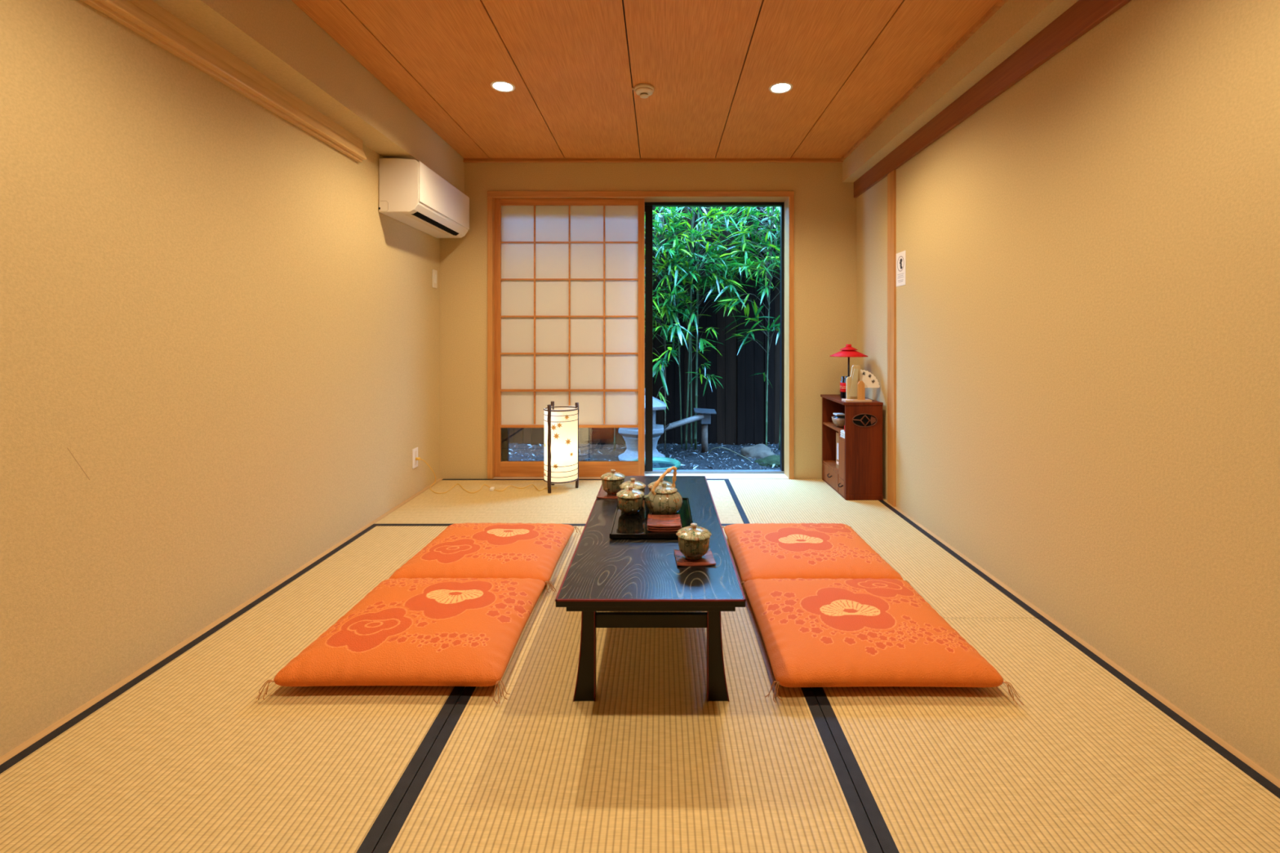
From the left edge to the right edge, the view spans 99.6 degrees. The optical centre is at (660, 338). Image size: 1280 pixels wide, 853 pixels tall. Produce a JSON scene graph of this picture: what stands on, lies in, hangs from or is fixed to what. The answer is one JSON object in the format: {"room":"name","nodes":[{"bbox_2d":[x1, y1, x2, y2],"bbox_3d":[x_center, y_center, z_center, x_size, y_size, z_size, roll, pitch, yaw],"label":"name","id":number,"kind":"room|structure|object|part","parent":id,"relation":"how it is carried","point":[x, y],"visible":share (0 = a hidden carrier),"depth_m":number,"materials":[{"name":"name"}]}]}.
{"room":"japanese tatami room","nodes":[
{"label":"japanese tatami room","id":0,"kind":"room"},
{"bbox_2d":[0,0,464,757],"bbox_3d":[-1.548,-0.130,0.660,0.295,2.500,6.720,0,0,0],"label":"wall","id":1,"kind":"structure","parent":0,"point":[220,353],"depth_m":1.77,"materials":[{"name":"paint"}]},
{"bbox_2d":[0,478,444,764],"bbox_3d":[-1.561,1.024,1.430,0.028,0.051,4.860,0,0,0],"label":"baseboard","id":2,"kind":"structure","parent":1,"relation":"attached to","point":[23,746],"depth_m":1.72,"materials":[{"name":"beige wood"}]},
{"bbox_2d":[80,0,366,162],"bbox_3d":[-1.552,-0.974,0.908,0.045,0.112,3.817,0,0,0],"label":"trim","id":3,"kind":"structure","parent":1,"relation":"attached to","point":[147,19],"depth_m":1.91,"materials":[{"name":"brown wood"}]},
{"bbox_2d":[412,447,417,468],"bbox_3d":[-1.571,0.765,3.465,0.008,0.124,0.070,0,0,0],"label":"wall socket","id":4,"kind":"object","parent":1,"relation":"attached to","point":[415,451],"visible":1,"depth_m":3.45,"materials":[{"name":"white plastic"}]},
{"bbox_2d":[414,450,417,465],"bbox_3d":[-1.567,0.765,3.465,0.002,0.090,0.028,0,0,0],"label":"outlet","id":5,"kind":"object","parent":4,"relation":"attached to","point":[415,451],"depth_m":3.46,"materials":[{"name":"beige plastic"}]},
{"bbox_2d":[378,158,469,238],"bbox_3d":[-1.458,-0.856,3.408,0.231,0.304,0.783,0,0,0],"label":"air conditioner","id":6,"kind":"object","parent":1,"relation":"attached to","point":[411,193],"visible":1,"depth_m":3.11,"materials":[{"name":"white plastic"}]},
{"bbox_2d":[411,211,458,235],"bbox_3d":[-1.397,-0.714,3.381,0.041,0.020,0.637,0,0,0],"label":"outlet","id":7,"kind":"object","parent":6,"relation":"attached to","point":[428,218],"depth_m":3.35,"materials":[{"name":"black"}]},
{"bbox_3d":[-1.345,-0.878,3.409,0.007,0.228,0.780,0,0,0],"label":"panel","id":8,"kind":"part","parent":6,"relation":"part of","materials":[{"name":"white plastic"}]},
{"bbox_2d":[432,269,437,288],"bbox_3d":[-1.569,-0.415,3.765,0.011,0.125,0.070,0,0,0],"label":"wall switch","id":9,"kind":"object","parent":1,"relation":"attached to","point":[434,272],"visible":1,"depth_m":3.76,"materials":[{"name":"beige plastic"}]},
{"bbox_2d":[462,0,1008,162],"bbox_3d":[-0.051,-1.267,1.430,2.697,0.026,4.860,0,0,0],"label":"trim","id":10,"kind":"structure","parent":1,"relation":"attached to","point":[999,3],"depth_m":3.84,"materials":[{"name":"brown wood"}]},
{"bbox_2d":[291,0,998,158],"bbox_3d":[-0.087,-1.330,0.660,3.215,0.100,6.720,0,0,0],"label":"ceiling","id":11,"kind":"structure","parent":0,"point":[573,67],"depth_m":2.52,"materials":[{"name":"brown wood"}]},
{"bbox_2d":[490,80,515,92],"bbox_3d":[-0.800,-1.278,2.745,0.120,0.004,0.120,0,0,0],"label":"recessed light","id":12,"kind":"object","parent":11,"relation":"in","point":[500,86],"visible":1,"depth_m":2.74,"materials":[{"name":"white plastic"}]},
{"bbox_2d":[493,82,512,90],"bbox_3d":[-0.800,-1.278,2.745,0.093,0.001,0.093,0,0,0],"label":"diffuser","id":13,"kind":"object","parent":12,"relation":"attached to","point":[496,86],"depth_m":2.74,"materials":[{"name":"white plastic"}]},
{"bbox_2d":[631,83,653,98],"bbox_3d":[-0.083,-1.256,2.760,0.100,0.048,0.100,0,0,35],"label":"smoke detector","id":14,"kind":"object","parent":11,"relation":"attached to","point":[643,91],"visible":1,"depth_m":2.73,"materials":[{"name":"beige plastic"}]},
{"bbox_2d":[768,82,792,93],"bbox_3d":[0.614,-1.278,2.760,0.120,0.004,0.120,0,0,0],"label":"recessed light","id":15,"kind":"object","parent":11,"relation":"in","point":[779,87],"visible":1,"depth_m":2.76,"materials":[{"name":"white plastic"}]},
{"bbox_2d":[771,84,790,92],"bbox_3d":[0.614,-1.278,2.760,0.093,0.001,0.093,0,0,0],"label":"diffuser","id":16,"kind":"object","parent":15,"relation":"attached to","point":[777,87],"depth_m":2.76,"materials":[{"name":"white plastic"}]},
{"bbox_2d":[440,157,856,479],"bbox_3d":[-0.087,-0.130,3.940,3.215,2.500,0.160,0,0,0],"label":"wall","id":17,"kind":"structure","parent":0,"point":[825,205],"depth_m":3.86,"materials":[{"name":"paint"}]},
{"bbox_2d":[494,198,644,476],"bbox_3d":[-0.659,-0.005,3.909,1.088,2.003,0.028,0,0,0],"label":"door","id":18,"kind":"structure","parent":17,"relation":"in","point":[570,273],"depth_m":3.91,"materials":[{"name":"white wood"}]},
{"bbox_3d":[-0.657,-0.984,3.909,0.991,0.046,0.028,0,0,0],"label":"rail","id":19,"kind":"part","parent":18,"relation":"part of","materials":[{"name":"brown wood"}]},
{"bbox_3d":[-0.657,0.942,3.909,0.991,0.109,0.028,0,0,0],"label":"rail","id":20,"kind":"part","parent":18,"relation":"part of","materials":[{"name":"brown wood"}]},
{"bbox_2d":[492,473,788,479],"bbox_3d":[-0.141,1.024,3.922,2.110,0.052,0.145,0,0,0],"label":"trim","id":21,"kind":"structure","parent":17,"relation":"attached to","point":[708,476],"depth_m":3.92,"materials":[{"name":"brown wood"}]},
{"bbox_2d":[487,196,794,479],"bbox_3d":[-0.141,-0.013,3.938,2.182,2.065,0.184,0,0,0],"label":"trim","id":22,"kind":"structure","parent":17,"relation":"attached to","point":[789,202],"depth_m":3.85,"materials":[{"name":"brown wood"}]},
{"bbox_2d":[487,191,794,202],"bbox_3d":[-0.141,-1.028,3.937,2.182,0.039,0.186,0,0,0],"label":"trim","id":23,"kind":"structure","parent":17,"relation":"attached to","point":[649,196],"depth_m":3.84,"materials":[{"name":"brown wood"}]},
{"bbox_2d":[501,202,784,473],"bbox_3d":[-0.141,0.006,4.020,2.110,2.028,0.050,0,0,0],"label":"window frame","id":24,"kind":"structure","parent":17,"relation":"in","point":[648,206],"depth_m":4.00,"materials":[{"name":"black metal"}]},
{"bbox_3d":[-0.614,-0.001,4.015,1.112,1.969,0.030,0,0,0],"label":"sash","id":25,"kind":"part","parent":24,"relation":"part of","materials":[{"name":"black metal"}]},
{"bbox_3d":[-0.141,1.001,4.020,2.110,0.038,0.050,0,0,0],"label":"sill","id":26,"kind":"part","parent":24,"relation":"part of","materials":[{"name":"grey metal"}]},
{"bbox_2d":[842,0,1279,780],"bbox_3d":[1.409,-0.130,0.660,0.223,2.500,6.720,0,0,0],"label":"wall","id":27,"kind":"structure","parent":0,"point":[1088,305],"depth_m":1.68,"materials":[{"name":"paint"}]},
{"bbox_2d":[887,169,896,506],"bbox_3d":[1.399,-0.002,3.263,0.022,2.004,0.095,0,0,0],"label":"trim","id":28,"kind":"structure","parent":27,"relation":"attached to","point":[891,176],"depth_m":3.23,"materials":[{"name":"brown wood"}]},
{"bbox_2d":[896,250,906,286],"bbox_3d":[1.399,-0.405,3.148,0.002,0.196,0.124,0,0,0],"label":"notice","id":29,"kind":"object","parent":27,"relation":"attached to","point":[901,256],"visible":1,"depth_m":3.13,"materials":[{"name":"white paper"}]},
{"bbox_2d":[853,0,1131,197],"bbox_3d":[1.389,-1.060,1.430,0.022,0.111,4.860,0,0,0],"label":"trim","id":30,"kind":"structure","parent":27,"relation":"attached to","point":[1083,15],"depth_m":2.18,"materials":[{"name":"brown wood"}]},
{"bbox_2d":[883,497,1279,788],"bbox_3d":[1.388,1.024,1.430,0.024,0.051,4.860,0,0,0],"label":"baseboard","id":31,"kind":"structure","parent":27,"relation":"attached to","point":[1260,770],"depth_m":1.61,"materials":[{"name":"beige wood"}]},
{"bbox_3d":[-0.087,1.061,0.660,3.215,0.118,6.720,0,0,0],"label":"floor","id":32,"kind":"structure","parent":0,"visible":0},
{"bbox_2d":[0,525,465,852],"bbox_3d":[-1.053,1.024,1.910,0.984,0.051,1.948,0,0,0],"label":"mat","id":33,"kind":"object","parent":32,"relation":"on","point":[184,756],"visible":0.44,"depth_m":1.31,"materials":[{"name":"beige wicker"}]},
{"bbox_2d":[256,577,555,703],"bbox_3d":[-0.763,0.950,1.813,0.708,0.101,0.695,0,0,0],"label":"floor cushion","id":34,"kind":"object","parent":33,"relation":"on","point":[438,632],"visible":1,"depth_m":1.65,"materials":[{"name":"orange fabric"}]},
{"bbox_2d":[389,522,581,593],"bbox_3d":[-0.753,0.950,2.433,0.710,0.101,0.695,0,0,1],"label":"floor cushion","id":35,"kind":"object","parent":33,"relation":"on","point":[462,550],"visible":0.97,"depth_m":2.30,"materials":[{"name":"orange fabric"}]},
{"bbox_2d":[371,479,743,525],"bbox_3d":[-0.547,1.024,3.366,1.996,0.051,0.961,0,0,0],"label":"mat","id":36,"kind":"object","parent":32,"relation":"on","point":[566,504],"visible":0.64,"depth_m":3.27,"materials":[{"name":"beige wicker"}]},
{"bbox_2d":[415,457,557,493],"bbox_3d":[-1.124,0.882,3.582,0.885,0.239,0.251,0,0,0],"label":"power cord","id":37,"kind":"object","parent":36,"relation":"on","point":[492,488],"visible":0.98,"depth_m":3.57,"materials":[{"name":"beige plastic"}]},
{"bbox_2d":[543,401,578,493],"bbox_3d":[-0.661,0.715,3.600,0.231,0.572,0.230,0,0,0],"label":"lamp","id":38,"kind":"object","parent":36,"relation":"on","point":[561,464],"visible":1,"depth_m":3.50,"materials":[{"name":"white paper"}]},
{"bbox_3d":[-0.719,0.715,3.502,0.027,0.571,0.026,0,0,0],"label":"post","id":39,"kind":"part","parent":38,"relation":"part of","materials":[{"name":"brown wood"}]},
{"bbox_3d":[-0.737,0.715,3.694,0.028,0.572,0.028,0,0,0],"label":"post","id":40,"kind":"part","parent":38,"relation":"part of","materials":[{"name":"brown wood"}]},
{"bbox_3d":[-0.559,0.715,3.622,0.028,0.571,0.024,0,0,0],"label":"post","id":41,"kind":"part","parent":38,"relation":"part of","materials":[{"name":"brown wood"}]},
{"bbox_2d":[373,525,882,852],"bbox_3d":[-0.064,1.024,1.910,0.991,0.051,1.948,0,0,0],"label":"mat","id":42,"kind":"object","parent":32,"relation":"on","point":[651,765],"visible":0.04,"depth_m":1.29,"materials":[{"name":"beige wicker"}]},
{"bbox_2d":[555,475,746,702],"bbox_3d":[-0.025,0.835,2.010,0.488,0.331,1.251,0,0,0],"label":"table","id":43,"kind":"object","parent":42,"relation":"on","point":[603,573],"visible":0.66,"depth_m":1.50,"materials":[{"name":"black paint"}]},
{"bbox_3d":[-0.210,0.859,1.509,0.061,0.283,0.040,0,0,0],"label":"leg","id":44,"kind":"part","parent":43,"relation":"part of","materials":[{"name":"black paint"}]},
{"bbox_2d":[596,488,617,498],"bbox_3d":[-0.205,0.665,2.312,0.115,0.008,0.115,0,0,6],"label":"coaster","id":45,"kind":"object","parent":43,"relation":"on","point":[602,494],"visible":0.38,"depth_m":2.28,"materials":[{"name":"red paint"}]},
{"bbox_2d":[600,469,625,494],"bbox_3d":[-0.203,0.612,2.315,0.108,0.098,0.108,0,0,-40],"label":"cup","id":46,"kind":"object","parent":45,"relation":"on","point":[611,481],"visible":0.98,"depth_m":2.28,"materials":[{"name":"ceramic"}]},
{"bbox_3d":[-0.203,0.584,2.315,0.105,0.021,0.105,0,0,5],"label":"lid","id":47,"kind":"part","parent":46,"relation":"part of","materials":[{"name":"brown ceramic"}]},
{"bbox_2d":[601,478,624,494],"bbox_3d":[-0.203,0.628,2.315,0.096,0.066,0.096,0,0,-40],"label":"bowl","id":48,"kind":"object","parent":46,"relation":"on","point":[611,486],"depth_m":2.27,"materials":[{"name":"brown ceramic"}]},
{"bbox_2d":[609,497,693,538],"bbox_3d":[-0.028,0.660,2.005,0.284,0.018,0.412,0,0,0],"label":"serving tray","id":49,"kind":"object","parent":43,"relation":"on","point":[624,526],"visible":0.52,"depth_m":1.91,"materials":[{"name":"black paint"}]},
{"bbox_2d":[616,485,644,515],"bbox_3d":[-0.113,0.606,2.035,0.108,0.098,0.108,0,0,-19],"label":"cup","id":50,"kind":"object","parent":49,"relation":"on","point":[630,500],"visible":1,"depth_m":2.00,"materials":[{"name":"ceramic"}]},
{"bbox_3d":[-0.113,0.579,2.035,0.105,0.021,0.105,0,0,26],"label":"lid","id":51,"kind":"part","parent":50,"relation":"part of","materials":[{"name":"brown ceramic"}]},
{"bbox_2d":[617,496,643,515],"bbox_3d":[-0.113,0.622,2.035,0.096,0.066,0.096,0,0,-19],"label":"bowl","id":52,"kind":"object","parent":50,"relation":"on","point":[630,505],"depth_m":1.99,"materials":[{"name":"ceramic"}]},
{"bbox_2d":[619,478,646,498],"bbox_3d":[-0.110,0.606,2.150,0.108,0.098,0.108,0,0,31],"label":"cup","id":53,"kind":"object","parent":49,"relation":"on","point":[637,485],"visible":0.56,"depth_m":2.13,"materials":[{"name":"ceramic"}]},
{"bbox_2d":[620,488,644,498],"bbox_3d":[-0.110,0.622,2.150,0.096,0.066,0.096,0,0,31],"label":"bowl","id":54,"kind":"object","parent":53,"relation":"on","point":[642,490],"depth_m":2.12,"materials":[{"name":"ceramic"}]},
{"bbox_3d":[-0.110,0.579,2.150,0.105,0.021,0.105,0,0,-14],"label":"lid","id":55,"kind":"part","parent":53,"relation":"part of","materials":[{"name":"brown ceramic"}]},
{"bbox_2d":[648,478,672,492],"bbox_3d":[0.002,0.606,2.150,0.108,0.098,0.108,0,0,-17],"label":"cup","id":56,"kind":"object","parent":49,"relation":"on","point":[651,485],"visible":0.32,"depth_m":2.14,"materials":[{"name":"brown ceramic"}]},
{"bbox_3d":[0.002,0.579,2.150,0.105,0.021,0.105,0,0,-32],"label":"lid","id":57,"kind":"part","parent":56,"relation":"part of","materials":[{"name":"ceramic"}]},
{"bbox_2d":[644,466,682,515],"bbox_3d":[0.012,0.571,2.034,0.143,0.169,0.139,0,0,0],"label":"teapot","id":58,"kind":"object","parent":49,"relation":"on","point":[664,499],"visible":0.99,"depth_m":1.99,"materials":[{"name":"brown ceramic"}]},
{"bbox_3d":[-0.033,0.602,1.983,0.036,0.061,0.053,0,0,31],"label":"spout","id":59,"kind":"part","parent":58,"relation":"part of","materials":[{"name":"brown ceramic"}]},
{"bbox_3d":[0.014,0.565,2.035,0.100,0.016,0.100,0,0,0],"label":"lid","id":60,"kind":"part","parent":58,"relation":"part of","materials":[{"name":"ceramic"}]},
{"bbox_3d":[0.014,0.552,2.035,0.022,0.014,0.022,0,0,0],"label":"knob","id":61,"kind":"part","parent":58,"relation":"part of","materials":[{"name":"brown ceramic"}]},
{"bbox_3d":[0.015,0.533,2.035,0.098,0.095,0.087,0,0,0],"label":"handle","id":62,"kind":"part","parent":58,"relation":"part of","materials":[{"name":"brown wood"}]},
{"bbox_2d":[647,526,679,531],"bbox_3d":[0.013,0.651,1.890,0.115,0.008,0.115,0,0,0],"label":"coaster","id":63,"kind":"object","parent":49,"relation":"on","point":[650,530],"visible":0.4,"depth_m":1.83,"materials":[{"name":"red paint"}]},
{"bbox_2d":[648,518,681,529],"bbox_3d":[0.014,0.644,1.890,0.115,0.008,0.115,0,0,-1],"label":"coaster","id":64,"kind":"object","parent":63,"relation":"on","point":[649,527],"visible":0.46,"depth_m":1.83,"materials":[{"name":"red paint"}]},
{"bbox_2d":[646,514,680,527],"bbox_3d":[0.012,0.636,1.890,0.115,0.008,0.115,0,0,1],"label":"coaster","id":65,"kind":"object","parent":64,"relation":"on","point":[655,521],"visible":1,"depth_m":1.88,"materials":[{"name":"red paint"}]},
{"bbox_2d":[674,548,715,566],"bbox_3d":[0.103,0.665,1.645,0.115,0.008,0.115,0,0,-3],"label":"coaster","id":66,"kind":"object","parent":43,"relation":"on","point":[708,559],"visible":0.73,"depth_m":1.61,"materials":[{"name":"red paint"}]},
{"bbox_2d":[675,523,711,559],"bbox_3d":[0.101,0.612,1.640,0.108,0.098,0.108,0,0,0],"label":"cup","id":67,"kind":"object","parent":66,"relation":"on","point":[693,540],"visible":1,"depth_m":1.60,"materials":[{"name":"beige ceramic"}]},
{"bbox_3d":[0.101,0.584,1.640,0.105,0.021,0.105,0,0,15],"label":"lid","id":68,"kind":"part","parent":67,"relation":"part of","materials":[{"name":"beige ceramic"}]},
{"bbox_3d":[0.101,0.569,1.640,0.021,0.013,0.021,0,0,0],"label":"knob","id":69,"kind":"part","parent":67,"relation":"part of","materials":[{"name":"brown ceramic"}]},
{"bbox_3d":[0.160,0.859,1.509,0.061,0.283,0.040,0,0,0],"label":"leg","id":70,"kind":"part","parent":43,"relation":"part of","materials":[{"name":"black paint"}]},
{"bbox_2d":[724,479,1044,617],"bbox_3d":[0.914,1.024,2.892,0.922,0.051,1.911,0,0,0],"label":"mat","id":71,"kind":"object","parent":32,"relation":"on","point":[953,587],"visible":0.33,"depth_m":2.71,"materials":[{"name":"beige wicker"}]},
{"bbox_2d":[722,523,910,594],"bbox_3d":[0.640,0.950,2.421,0.708,0.101,0.696,0,0,-1],"label":"floor cushion","id":72,"kind":"object","parent":71,"relation":"on","point":[765,551],"visible":0.89,"depth_m":2.29,"materials":[{"name":"orange fabric"}]},
{"bbox_2d":[820,394,883,500],"bbox_3d":[1.252,0.698,3.586,0.251,0.604,0.492,0,0,0],"label":"base cabinet","id":73,"kind":"object","parent":71,"relation":"on","point":[858,476],"visible":0.97,"depth_m":3.35,"materials":[{"name":"brown wood"}]},
{"bbox_2d":[822,460,838,473],"bbox_3d":[1.256,0.866,3.649,0.218,0.012,0.334,0,0,0],"label":"shelf","id":74,"kind":"object","parent":73,"relation":"attached to","point":[830,465],"depth_m":3.69,"materials":[{"name":"red wood"}]},
{"bbox_3d":[1.250,0.930,3.649,0.211,0.112,0.330,0,0,0],"label":"drawer","id":75,"kind":"part","parent":73,"relation":"part of","materials":[{"name":"red wood"}]},
{"bbox_2d":[822,422,844,431],"bbox_3d":[1.256,0.596,3.649,0.218,0.012,0.334,0,0,0],"label":"shelf","id":76,"kind":"object","parent":73,"relation":"attached to","point":[830,424],"depth_m":3.66,"materials":[{"name":"red wood"}]},
{"bbox_3d":[1.260,0.706,3.824,0.230,0.588,0.016,0,0,0],"label":"panel","id":77,"kind":"part","parent":73,"relation":"part of","materials":[{"name":"brown wood"}]},
{"bbox_2d":[835,432,838,468],"bbox_3d":[1.176,0.743,3.547,0.012,0.235,0.115,0,0,0],"label":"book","id":78,"kind":"object","parent":73,"relation":"on","point":[837,433],"visible":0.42,"depth_m":3.59,"materials":[{"name":"white paper"}]},
{"bbox_2d":[836,443,838,464],"bbox_3d":[1.158,0.752,3.526,0.006,0.135,0.050,0,0,0],"label":"leaflet","id":79,"kind":"object","parent":78,"relation":"attached to","point":[837,443],"visible":0.68,"depth_m":3.53,"materials":[{"name":"grey paper"}]},
{"bbox_2d":[831,413,844,427],"bbox_3d":[1.215,0.544,3.600,0.144,0.092,0.144,0,0,0],"label":"bowl","id":80,"kind":"object","parent":73,"relation":"on","point":[838,420],"visible":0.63,"depth_m":3.56,"materials":[{"name":"brown ceramic"}]},
{"bbox_3d":[1.215,0.519,3.600,0.128,0.026,0.127,0,0,0],"label":"dish","id":81,"kind":"part","parent":80,"relation":"part of","materials":[{"name":"grey ceramic"}]},
{"bbox_3d":[1.250,0.938,3.416,0.211,0.096,0.105,0,0,0],"label":"drawer","id":82,"kind":"part","parent":73,"relation":"part of","materials":[{"name":"red wood"}]},
{"bbox_3d":[1.151,0.763,3.416,0.012,0.246,0.105,0,0,0],"label":"door","id":83,"kind":"part","parent":73,"relation":"part of","materials":[{"name":"red wood"}]},
{"bbox_2d":[840,430,844,438],"bbox_3d":[1.212,0.606,3.415,0.125,0.041,0.090,0,0,0],"label":"paper stack","id":84,"kind":"object","parent":73,"relation":"on","point":[842,432],"visible":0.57,"depth_m":3.42,"materials":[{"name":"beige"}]},
{"bbox_2d":[830,344,867,398],"bbox_3d":[1.253,0.217,3.600,0.242,0.358,0.242,0,0,0],"label":"ornament","id":85,"kind":"object","parent":73,"relation":"on","point":[848,351],"visible":0.8,"depth_m":3.57,"materials":[{"name":"red paper"}]},
{"bbox_3d":[1.253,0.225,3.600,0.012,0.318,0.011,0,0,0],"label":"post","id":86,"kind":"part","parent":85,"relation":"part of","materials":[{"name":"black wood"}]},
{"bbox_2d":[841,365,871,402],"bbox_3d":[1.236,0.283,3.406,0.165,0.226,0.077,0,0,0],"label":"wooden stand","id":87,"kind":"object","parent":73,"relation":"on","point":[855,388],"visible":1,"depth_m":3.41,"materials":[{"name":"beige wood"}]},
{"bbox_3d":[1.236,0.390,3.406,0.165,0.012,0.077,0,0,0],"label":"plate","id":88,"kind":"part","parent":87,"relation":"part of","materials":[{"name":"beige wood"}]},
{"bbox_2d":[860,369,879,387],"bbox_3d":[1.305,0.257,3.441,0.174,0.120,0.019,0,0,0],"label":"folding fan","id":89,"kind":"object","parent":87,"relation":"attached to","point":[869,380],"visible":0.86,"depth_m":3.44,"materials":[{"name":"beige paper"}]},
{"bbox_3d":[1.260,0.706,3.353,0.230,0.588,0.016,0,0,0],"label":"panel","id":90,"kind":"part","parent":73,"relation":"part of","materials":[{"name":"brown wood"}]},
{"bbox_3d":[1.260,0.983,3.344,0.230,0.035,0.003,0,0,0],"label":"plinth rail","id":91,"kind":"part","parent":73,"relation":"part of","materials":[{"name":"brown wood"}]},
{"bbox_2d":[811,617,1279,852],"bbox_3d":[0.904,1.024,0.953,0.941,0.051,1.963,0,0,0],"label":"mat","id":92,"kind":"object","parent":32,"relation":"on","point":[1091,761],"visible":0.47,"depth_m":1.27,"materials":[{"name":"beige wicker"}]},
{"bbox_2d":[740,577,1023,705],"bbox_3d":[0.644,0.950,1.807,0.713,0.101,0.697,0,0,0],"label":"floor cushion","id":93,"kind":"object","parent":92,"relation":"on","point":[868,632],"visible":0.99,"depth_m":1.64,"materials":[{"name":"orange fabric"}]},
{"label":"outside","id":94,"kind":"structure","parent":0,"visible":0},
{"bbox_2d":[508,443,780,470],"bbox_3d":[0.500,1.101,4.872,7.800,0.037,1.695,0,0,0],"label":"ground","id":95,"kind":"structure","parent":94,"point":[704,464],"depth_m":5.09,"materials":[{"name":"soil"}]},
{"bbox_2d":[613,212,664,451],"bbox_3d":[-0.454,-0.257,5.259,1.012,2.705,0.953,0,0,0],"label":"bamboo plant","id":96,"kind":"object","parent":95,"relation":"on","point":[654,223],"visible":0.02,"depth_m":5.01,"materials":[{"name":"green plant"}]},
{"bbox_2d":[617,388,666,461],"bbox_3d":[-0.175,0.776,4.980,0.452,0.675,0.520,0,0,0],"label":"stone lantern","id":97,"kind":"object","parent":95,"relation":"on","point":[630,435],"visible":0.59,"depth_m":4.85,"materials":[{"name":"grey stone"}]},
{"bbox_2d":[508,206,780,445],"bbox_3d":[0.500,-0.125,5.660,7.800,2.510,0.080,0,0,0],"label":"fence","id":98,"kind":"object","parent":95,"relation":"on","point":[740,406],"visible":0.03,"depth_m":5.63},
{"bbox_2d":[508,441,780,470],"bbox_3d":[0.097,1.086,4.836,4.236,0.070,1.577,0,0,0],"label":"leaf litter","id":99,"kind":"object","parent":95,"relation":"on","point":[676,444],"visible":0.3,"depth_m":5.10,"materials":[{"name":"black plant"}]},
{"bbox_2d":[631,457,680,470],"bbox_3d":[-0.045,1.065,4.440,0.424,0.098,0.424,0,0,0],"label":"basin","id":100,"kind":"object","parent":95,"relation":"on","point":[659,463],"visible":0.44,"depth_m":4.49,"materials":[{"name":"teal ceramic"}]},
{"bbox_2d":[644,206,697,449],"bbox_3d":[0.016,-0.237,5.106,0.680,2.691,1.221,0,0,-21],"label":"bamboo plant","id":101,"kind":"object","parent":95,"relation":"on","point":[668,308],"visible":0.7,"depth_m":5.05,"materials":[{"name":"green plant"}]},
{"bbox_2d":[654,206,698,448],"bbox_3d":[0.162,-0.232,5.341,0.543,2.673,0.661,0,0,0],"label":"bamboo plant","id":102,"kind":"object","parent":95,"relation":"on","point":[673,220],"visible":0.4,"depth_m":5.38,"materials":[{"name":"green plant"}]},
{"bbox_2d":[665,206,714,449],"bbox_3d":[0.268,-0.202,5.122,0.517,2.629,0.728,0,0,-11],"label":"bamboo plant","id":103,"kind":"object","parent":95,"relation":"on","point":[691,269],"visible":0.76,"depth_m":5.18,"materials":[{"name":"green plant"}]},
{"bbox_2d":[663,408,716,453],"bbox_3d":[0.273,0.899,5.221,0.554,0.428,0.204,0,0,-10],"label":"spout","id":104,"kind":"object","parent":95,"relation":"on","point":[704,416],"visible":0.96,"depth_m":5.20,"materials":[{"name":"grey wood"}]},
{"bbox_3d":[0.215,0.800,5.157,0.420,0.156,0.058,0,0,-18],"label":"bamboo spout","id":105,"kind":"part","parent":104,"relation":"part of","materials":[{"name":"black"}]},
{"bbox_3d":[0.429,0.963,5.250,0.066,0.300,0.066,0,0,0],"label":"post","id":106,"kind":"part","parent":104,"relation":"part of","materials":[{"name":"grey stone"}]},
{"bbox_2d":[679,206,720,447],"bbox_3d":[0.359,-0.242,5.503,0.408,2.699,0.536,0,0,44],"label":"bamboo plant","id":107,"kind":"object","parent":95,"relation":"on","point":[693,217],"visible":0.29,"depth_m":5.43,"materials":[{"name":"green plant"}]},
{"bbox_2d":[686,206,751,449],"bbox_3d":[0.564,-0.293,5.219,0.660,2.801,0.903,0,0,4],"label":"bamboo plant","id":108,"kind":"object","parent":95,"relation":"on","point":[722,265],"visible":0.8,"depth_m":5.17,"materials":[{"name":"green plant"}]},
{"bbox_2d":[707,447,751,461],"bbox_3d":[0.647,1.054,4.980,0.469,0.079,0.086,0,0,40],"label":"stalk","id":109,"kind":"object","parent":95,"relation":"on","point":[715,447],"visible":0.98,"depth_m":5.02,"materials":[{"name":"brown wood"}]},
{"bbox_2d":[713,206,780,445],"bbox_3d":[0.957,-0.269,5.204,0.969,2.758,0.933,0,0,0],"label":"bamboo plant","id":110,"kind":"object","parent":95,"relation":"on","point":[743,242],"visible":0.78,"depth_m":5.16,"materials":[{"name":"green plant"}]},
{"bbox_2d":[740,444,774,458],"bbox_3d":[0.918,1.052,5.052,0.330,0.127,0.234,0,0,0],"label":"rock","id":111,"kind":"object","parent":95,"relation":"on","point":[758,451],"visible":0.73,"depth_m":4.98,"materials":[{"name":"grey stone"}]},
{"bbox_2d":[749,208,780,449],"bbox_3d":[1.262,-0.239,5.259,0.840,2.701,0.973,0,0,0],"label":"bamboo plant","id":112,"kind":"object","parent":95,"relation":"on","point":[778,241],"visible":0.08,"depth_m":5.46,"materials":[{"name":"green plant"}]},
{"bbox_2d":[754,454,780,467],"bbox_3d":[1.051,1.068,4.739,0.398,0.081,0.356,0,0,-22],"label":"mossy stone","id":113,"kind":"object","parent":95,"relation":"on","point":[775,459],"visible":0.5,"depth_m":4.68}
]}

